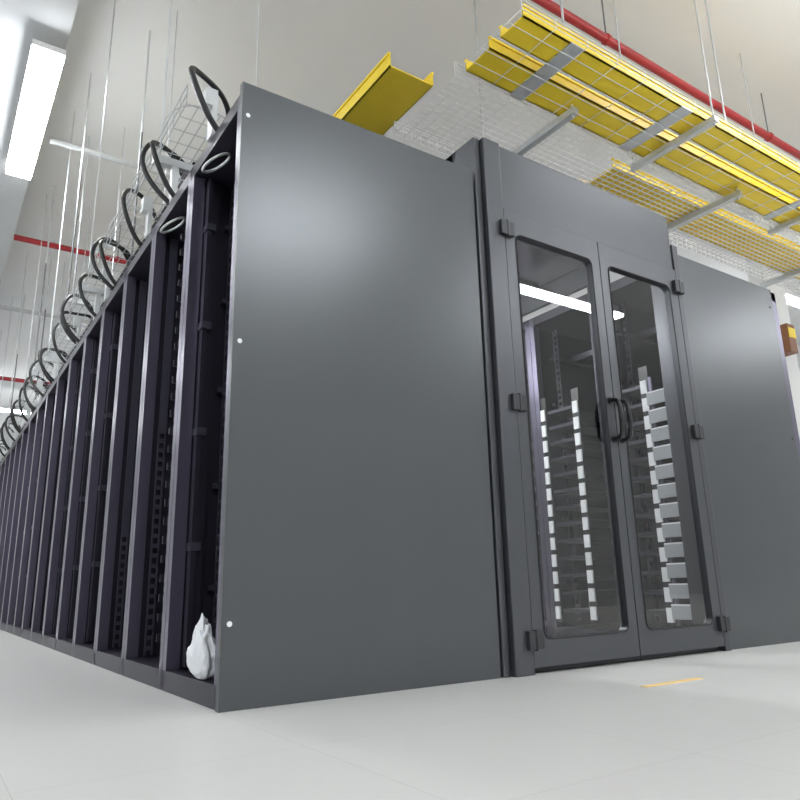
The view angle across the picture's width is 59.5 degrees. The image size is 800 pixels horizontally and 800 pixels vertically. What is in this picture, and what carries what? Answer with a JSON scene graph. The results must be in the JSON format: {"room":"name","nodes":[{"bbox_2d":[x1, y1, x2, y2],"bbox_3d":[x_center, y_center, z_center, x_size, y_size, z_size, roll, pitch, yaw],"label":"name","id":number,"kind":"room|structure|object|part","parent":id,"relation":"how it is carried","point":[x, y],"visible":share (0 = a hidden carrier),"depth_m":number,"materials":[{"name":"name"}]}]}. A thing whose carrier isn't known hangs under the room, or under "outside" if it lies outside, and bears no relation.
{"room":"server room","nodes":[
{"label":"server room","id":0,"kind":"room"},
{"bbox_2d":[0,412,25,459],"bbox_3d":[-7.328,3.069,19.342,20.000,5.000,0.100,8,-18,-33],"label":"wall","id":1,"kind":"structure","parent":0,"point":[3,415],"depth_m":18.04,"materials":[{"name":"paint"}]},
{"bbox_2d":[5,38,65,179],"bbox_3d":[-3.171,-2.471,6.040,0.230,0.200,1.920,8,-18,-33],"label":"ceiling lamp","id":2,"kind":"object","parent":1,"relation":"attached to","point":[45,62],"visible":1,"depth_m":5.80,"materials":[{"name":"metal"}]},
{"bbox_2d":[0,0,78,282],"bbox_3d":[-6.075,-2.904,5.581,5.670,0.540,26.000,8,-18,-33],"label":"ceiling","id":3,"kind":"structure","parent":1,"relation":"attached to","point":[50,22],"depth_m":5.53,"materials":[{"name":"paint"}]},
{"bbox_2d":[0,630,799,799],"bbox_3d":[-0.009,2.598,8.250,20.000,0.100,26.000,8,-18,-33],"label":"floor","id":4,"kind":"structure","parent":0,"point":[72,728],"depth_m":1.69,"materials":[{"name":"concrete"}]},
{"bbox_2d":[0,455,5,503],"bbox_3d":[-4.954,1.906,9.637,1.100,2.180,0.596,8,-18,-33],"label":"rack","id":5,"kind":"object","parent":4,"relation":"on","point":[4,458],"visible":0.02,"depth_m":9.75,"materials":[{"name":"metal"}]},
{"bbox_2d":[0,446,11,537],"bbox_3d":[-4.621,1.771,9.157,1.100,2.180,0.596,8,-18,-33],"label":"rack","id":6,"kind":"object","parent":4,"relation":"on","point":[8,454],"visible":0.02,"depth_m":9.21,"materials":[{"name":"metal"}]},
{"bbox_2d":[0,438,16,577],"bbox_3d":[-4.287,1.636,8.677,1.100,2.180,0.596,8,-18,-33],"label":"rack","id":7,"kind":"object","parent":4,"relation":"on","point":[13,448],"visible":0.02,"depth_m":8.66,"materials":[{"name":"metal"}]},
{"bbox_2d":[0,429,22,624],"bbox_3d":[-3.953,1.501,8.197,1.100,2.180,0.596,8,-18,-33],"label":"rack","id":8,"kind":"object","parent":4,"relation":"on","point":[19,438],"visible":0.02,"depth_m":8.11,"materials":[{"name":"metal"}]},
{"bbox_2d":[0,418,29,631],"bbox_3d":[-3.619,1.366,7.717,1.100,2.180,0.596,8,-18,-33],"label":"rack","id":9,"kind":"object","parent":4,"relation":"on","point":[3,626],"visible":0.02,"depth_m":7.60,"materials":[{"name":"metal"}]},
{"bbox_2d":[6,404,38,633],"bbox_3d":[-3.286,1.231,7.237,1.100,2.180,0.596,8,-18,-33],"label":"rack","id":10,"kind":"object","parent":4,"relation":"on","point":[33,419],"visible":0.02,"depth_m":7.12,"materials":[{"name":"metal"}]},
{"bbox_2d":[13,391,47,636],"bbox_3d":[-2.952,1.096,6.757,1.100,2.180,0.596,8,-18,-33],"label":"rack","id":11,"kind":"object","parent":4,"relation":"on","point":[18,622],"visible":0.04,"depth_m":6.64,"materials":[{"name":"metal"}]},
{"bbox_2d":[21,374,58,640],"bbox_3d":[-2.618,0.961,6.277,1.100,2.180,0.596,8,-18,-33],"label":"rack","id":12,"kind":"object","parent":4,"relation":"on","point":[52,391],"visible":0.02,"depth_m":6.16,"materials":[{"name":"metal"}]},
{"bbox_2d":[31,355,70,644],"bbox_3d":[-2.285,0.826,5.797,1.100,2.180,0.596,8,-18,-33],"label":"rack","id":13,"kind":"object","parent":4,"relation":"on","point":[63,377],"visible":0.02,"depth_m":5.68,"materials":[{"name":"metal"}]},
{"bbox_2d":[42,332,85,649],"bbox_3d":[-1.951,0.691,5.317,1.100,2.180,0.596,8,-18,-33],"label":"rack","id":14,"kind":"object","parent":4,"relation":"on","point":[52,608],"visible":0.02,"depth_m":5.19,"materials":[{"name":"metal"}]},
{"bbox_2d":[56,304,103,655],"bbox_3d":[-1.617,0.556,4.837,1.100,2.180,0.596,8,-18,-33],"label":"rack","id":15,"kind":"object","parent":4,"relation":"on","point":[66,621],"visible":0.03,"depth_m":4.71,"materials":[{"name":"metal"}]},
{"bbox_2d":[72,269,126,664],"bbox_3d":[-1.284,0.421,4.357,1.100,2.180,0.596,8,-18,-33],"label":"rack","id":16,"kind":"object","parent":4,"relation":"on","point":[85,634],"visible":0.02,"depth_m":4.22,"materials":[{"name":"metal"}]},
{"bbox_2d":[94,226,154,674],"bbox_3d":[-0.950,0.286,3.877,1.100,2.180,0.596,8,-18,-33],"label":"rack","id":17,"kind":"object","parent":4,"relation":"on","point":[114,589],"visible":0.08,"depth_m":3.76,"materials":[{"name":"metal"}]},
{"bbox_2d":[122,169,191,689],"bbox_3d":[-0.616,0.151,3.397,1.100,2.180,0.596,8,-18,-33],"label":"rack","id":18,"kind":"object","parent":4,"relation":"on","point":[148,580],"visible":0.15,"depth_m":3.27,"materials":[{"name":"metal"}]},
{"bbox_2d":[160,152,230,233],"bbox_3d":[-0.918,-0.902,3.103,0.111,0.082,0.752,8,-18,-33],"label":"ring","id":19,"kind":"object","parent":18,"relation":"attached to","point":[223,153],"visible":1,"depth_m":2.92,"materials":[{"name":"silver metal"}]},
{"bbox_2d":[161,95,239,709],"bbox_3d":[-0.282,0.016,2.917,1.100,2.180,0.596,8,-18,-33],"label":"rack","id":20,"kind":"object","parent":4,"relation":"on","point":[195,554],"visible":0.25,"depth_m":2.83,"materials":[{"name":"metal"}]},
{"bbox_2d":[186,613,215,679],"bbox_3d":[-0.650,0.815,2.322,0.094,0.210,0.126,8,-18,-33],"label":"plastic bag","id":21,"kind":"object","parent":20,"relation":"in","point":[200,654],"visible":0.91,"depth_m":2.29,"materials":[{"name":"white plastic"}]},
{"bbox_2d":[215,81,500,712],"bbox_3d":[-0.108,-0.066,2.664,1.115,2.200,0.028,8,-18,-33],"label":"end panel","id":22,"kind":"object","parent":4,"relation":"on","point":[357,559],"visible":1,"depth_m":2.58,"materials":[{"name":"grey metal"}]},
{"bbox_2d":[523,320,552,636],"bbox_3d":[1.243,0.611,5.310,1.100,2.180,0.596,8,-18,-33],"label":"rack","id":23,"kind":"object","parent":4,"relation":"on","point":[532,411],"visible":0.02,"depth_m":4.80,"materials":[{"name":"metal"}]},
{"bbox_2d":[517,240,586,316],"bbox_3d":[-0.505,0.620,5.534,1.480,2.360,4.345,8,-18,-33],"label":"ribs","id":24,"kind":"object","parent":4,"relation":"on","point":[569,284],"visible":0.04,"depth_m":4.78,"materials":[{"name":"grey metal"}]},
{"bbox_2d":[517,241,583,296],"bbox_3d":[-0.529,-0.503,5.824,1.480,0.001,4.300,8,-18,-33],"label":"sheet","id":25,"kind":"object","parent":24,"relation":"on","point":[538,267],"visible":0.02,"depth_m":4.56,"materials":[{"name":"grey metal"}]},
{"bbox_2d":[529,293,619,636],"bbox_3d":[1.577,0.476,4.830,1.100,2.180,0.596,8,-18,-33],"label":"door glass","id":26,"kind":"object","parent":4,"relation":"on","point":[583,594],"visible":0.3,"depth_m":4.77,"materials":[{"name":"glass"}]},
{"bbox_2d":[446,137,731,677],"bbox_3d":[0.854,0.060,3.580,1.490,2.380,0.575,8,-18,-33],"label":"door frame","id":27,"kind":"object","parent":4,"relation":"on","point":[502,178],"depth_m":3.27,"materials":[{"name":"metal"}]},
{"bbox_3d":[0.514,0.079,2.996,0.080,1.880,0.027,8,-18,-33],"label":"hinges","id":28,"kind":"part","parent":27,"relation":"part of","materials":[{"name":"black metal"}]},
{"bbox_2d":[503,208,639,667],"bbox_3d":[0.761,0.123,3.196,0.642,2.015,0.042,8,-18,-33],"label":"leaf","id":29,"kind":"object","parent":27,"relation":"attached to","point":[564,651],"visible":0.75,"depth_m":3.17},
{"bbox_2d":[515,235,628,638],"bbox_3d":[0.775,0.124,3.178,0.524,1.802,0.008,8,-18,-33],"label":"window gasket","id":30,"kind":"structure","parent":29,"relation":"attached to","point":[626,630],"depth_m":3.15,"materials":[{"name":"black rubber"}]},
{"bbox_2d":[608,397,616,442],"bbox_3d":[1.017,0.094,3.352,0.033,0.223,0.006,8,-18,-33],"label":"rosettes","id":31,"kind":"object","parent":29,"relation":"attached to","point":[609,402],"visible":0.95,"depth_m":3.37,"materials":[{"name":"black metal"}]},
{"bbox_2d":[597,242,724,655],"bbox_3d":[1.299,0.203,3.547,0.642,2.015,0.042,8,-18,-33],"label":"leaf","id":32,"kind":"object","parent":27,"relation":"attached to","point":[651,642],"visible":0.88,"depth_m":3.54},
{"bbox_2d":[608,266,712,630],"bbox_3d":[1.305,0.202,3.524,0.514,1.802,0.008,8,-18,-33],"label":"window gasket","id":33,"kind":"structure","parent":32,"relation":"attached to","point":[649,628],"depth_m":3.51,"materials":[{"name":"black rubber"}]},
{"bbox_3d":[1.582,0.237,3.694,0.080,1.880,0.027,8,-18,-33],"label":"hinges","id":34,"kind":"part","parent":27,"relation":"part of","materials":[{"name":"grey metal"}]},
{"bbox_2d":[640,677,703,687],"bbox_3d":[0.958,0.990,2.456,0.320,0.002,0.030,8,-18,-33],"label":"tape","id":35,"kind":"object","parent":4,"relation":"on","point":[696,678],"visible":1,"depth_m":2.45,"materials":[{"name":"plastic"}]},
{"bbox_2d":[611,276,799,628],"bbox_3d":[1.898,0.339,4.342,1.130,2.180,0.596,8,-18,-33],"label":"rack","id":36,"kind":"object","parent":4,"relation":"on","point":[665,584],"visible":0.27,"depth_m":4.22,"materials":[{"name":"metal"}]},
{"bbox_2d":[678,255,799,649],"bbox_3d":[2.030,0.265,4.056,1.020,2.170,0.028,8,-18,-33],"label":"end panel","id":37,"kind":"object","parent":4,"relation":"on","point":[753,464],"visible":0.94,"depth_m":4.01,"materials":[{"name":"metal"}]},
{"bbox_2d":[737,206,799,438],"bbox_3d":[4.718,-0.112,8.418,0.530,5.000,0.410,8,-18,-33],"label":"column","id":38,"kind":"structure","parent":4,"relation":"on","point":[788,333],"depth_m":8.61,"materials":[{"name":"paint"}]},
{"bbox_2d":[0,0,799,406],"bbox_3d":[-0.130,-2.332,9.553,20.000,0.100,26.000,8,-18,-33],"label":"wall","id":39,"kind":"structure","parent":0,"point":[314,54],"depth_m":6.59,"materials":[{"name":"paint"}]},
{"bbox_2d":[0,406,25,413],"bbox_3d":[-8.786,-0.030,16.012,1.820,0.640,0.180,8,-18,-33],"label":"ceiling lamp","id":40,"kind":"object","parent":39,"relation":"hanging from","point":[2,408],"visible":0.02,"depth_m":15.81,"materials":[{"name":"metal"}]},
{"bbox_2d":[0,365,49,384],"bbox_3d":[-2.366,0.170,17.544,14.220,0.550,0.100,8,-18,-33],"label":"pipe","id":41,"kind":"object","parent":39,"relation":"hanging from","point":[4,378],"visible":0.02,"depth_m":13.97,"materials":[{"name":"metal"}]},
{"bbox_2d":[0,305,89,323],"bbox_3d":[-2.640,-1.099,12.836,8.300,0.488,0.075,8,-18,-33],"label":"conduit","id":42,"kind":"object","parent":39,"relation":"hanging from","point":[1,306],"visible":0.02,"depth_m":10.77,"materials":[{"name":"metal"}]},
{"bbox_2d":[13,225,126,264],"bbox_3d":[1.266,-1.302,12.321,14.220,0.544,0.088,8,-18,-33],"label":"pipe","id":43,"kind":"object","parent":39,"relation":"hanging from","point":[16,237],"visible":0.12,"depth_m":8.66,"materials":[{"name":"metal"}]},
{"bbox_2d":[8,31,150,432],"bbox_3d":[-4.020,-1.316,8.376,0.590,2.280,6.740,8,-18,-33],"label":"rods","id":44,"kind":"object","parent":39,"relation":"hanging from","point":[145,87],"visible":0.74,"depth_m":6.78,"materials":[{"name":"metal"}]},
{"bbox_2d":[49,137,180,180],"bbox_3d":[-0.724,-2.297,8.380,6.250,0.538,0.075,8,-18,-33],"label":"conduit","id":45,"kind":"object","parent":39,"relation":"hanging from","point":[57,142],"visible":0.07,"depth_m":6.85,"materials":[{"name":"metal"}]},
{"bbox_2d":[0,0,258,461],"bbox_3d":[-3.883,-1.140,7.997,0.530,2.820,11.582,8,-18,-33],"label":"wire basket","id":46,"kind":"object","parent":39,"relation":"hanging from","point":[210,95],"visible":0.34,"depth_m":4.60,"materials":[{"name":"metal"}]},
{"bbox_2d":[0,65,229,462],"bbox_3d":[-3.901,-0.024,7.567,0.417,0.504,11.543,8,-18,-33],"label":"power cable","id":47,"kind":"object","parent":46,"relation":"in","point":[193,70],"visible":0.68,"depth_m":4.38,"materials":[{"name":"black rubber"}]},
{"bbox_2d":[394,0,799,294],"bbox_3d":[2.991,-2.301,6.101,6.554,1.870,1.300,8,-18,-33],"label":"cable tray","id":48,"kind":"object","parent":39,"relation":"hanging from","point":[560,121],"visible":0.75,"depth_m":4.88,"materials":[{"name":"metal"}]},
{"bbox_2d":[333,3,799,279],"bbox_3d":[0.857,-0.685,9.107,7.238,0.218,9.070,8,-18,-33],"label":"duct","id":49,"kind":"object","parent":48,"relation":"attached to","point":[387,92],"visible":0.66,"depth_m":4.54,"materials":[{"name":"plastic"}]},
{"bbox_2d":[456,0,799,235],"bbox_3d":[3.200,-1.590,5.622,6.553,0.065,0.546,8,-18,-33],"label":"cable tray","id":50,"kind":"object","parent":48,"relation":"on","point":[458,70],"depth_m":4.55,"materials":[{"name":"metal"}]},
{"bbox_2d":[531,0,799,159],"bbox_3d":[4.587,-2.645,7.545,14.220,0.544,0.088,8,-18,-33],"label":"pipe","id":51,"kind":"object","parent":39,"relation":"hanging from","point":[606,39],"visible":1,"depth_m":5.88,"materials":[{"name":"metal"}]},
{"bbox_2d":[785,290,799,307],"bbox_3d":[5.783,-1.813,10.518,1.320,0.690,0.160,8,-18,-33],"label":"ceiling lamp","id":52,"kind":"object","parent":39,"relation":"hanging from","point":[793,299],"visible":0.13,"depth_m":10.43,"materials":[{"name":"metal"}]},
{"bbox_2d":[609,397,624,440],"bbox_3d":[1.034,0.087,3.327,0.022,0.212,0.069,8,-18,-33],"label":"door handle","id":53,"kind":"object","parent":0,"point":[620,409],"depth_m":3.30,"materials":[{"name":"black metal"}]},
{"bbox_2d":[619,399,632,441],"bbox_3d":[1.084,0.094,3.359,0.022,0.212,0.069,8,-18,-33],"label":"door handle","id":54,"kind":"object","parent":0,"point":[629,415],"depth_m":3.33,"materials":[{"name":"black metal"}]},
{"bbox_2d":[796,346,799,371],"bbox_3d":[8.279,1.369,14.358,0.100,5.000,26.000,8,-18,-33],"label":"wall","id":55,"kind":"structure","parent":0,"point":[798,353],"depth_m":14.67,"materials":[{"name":"paint"}]}
]}

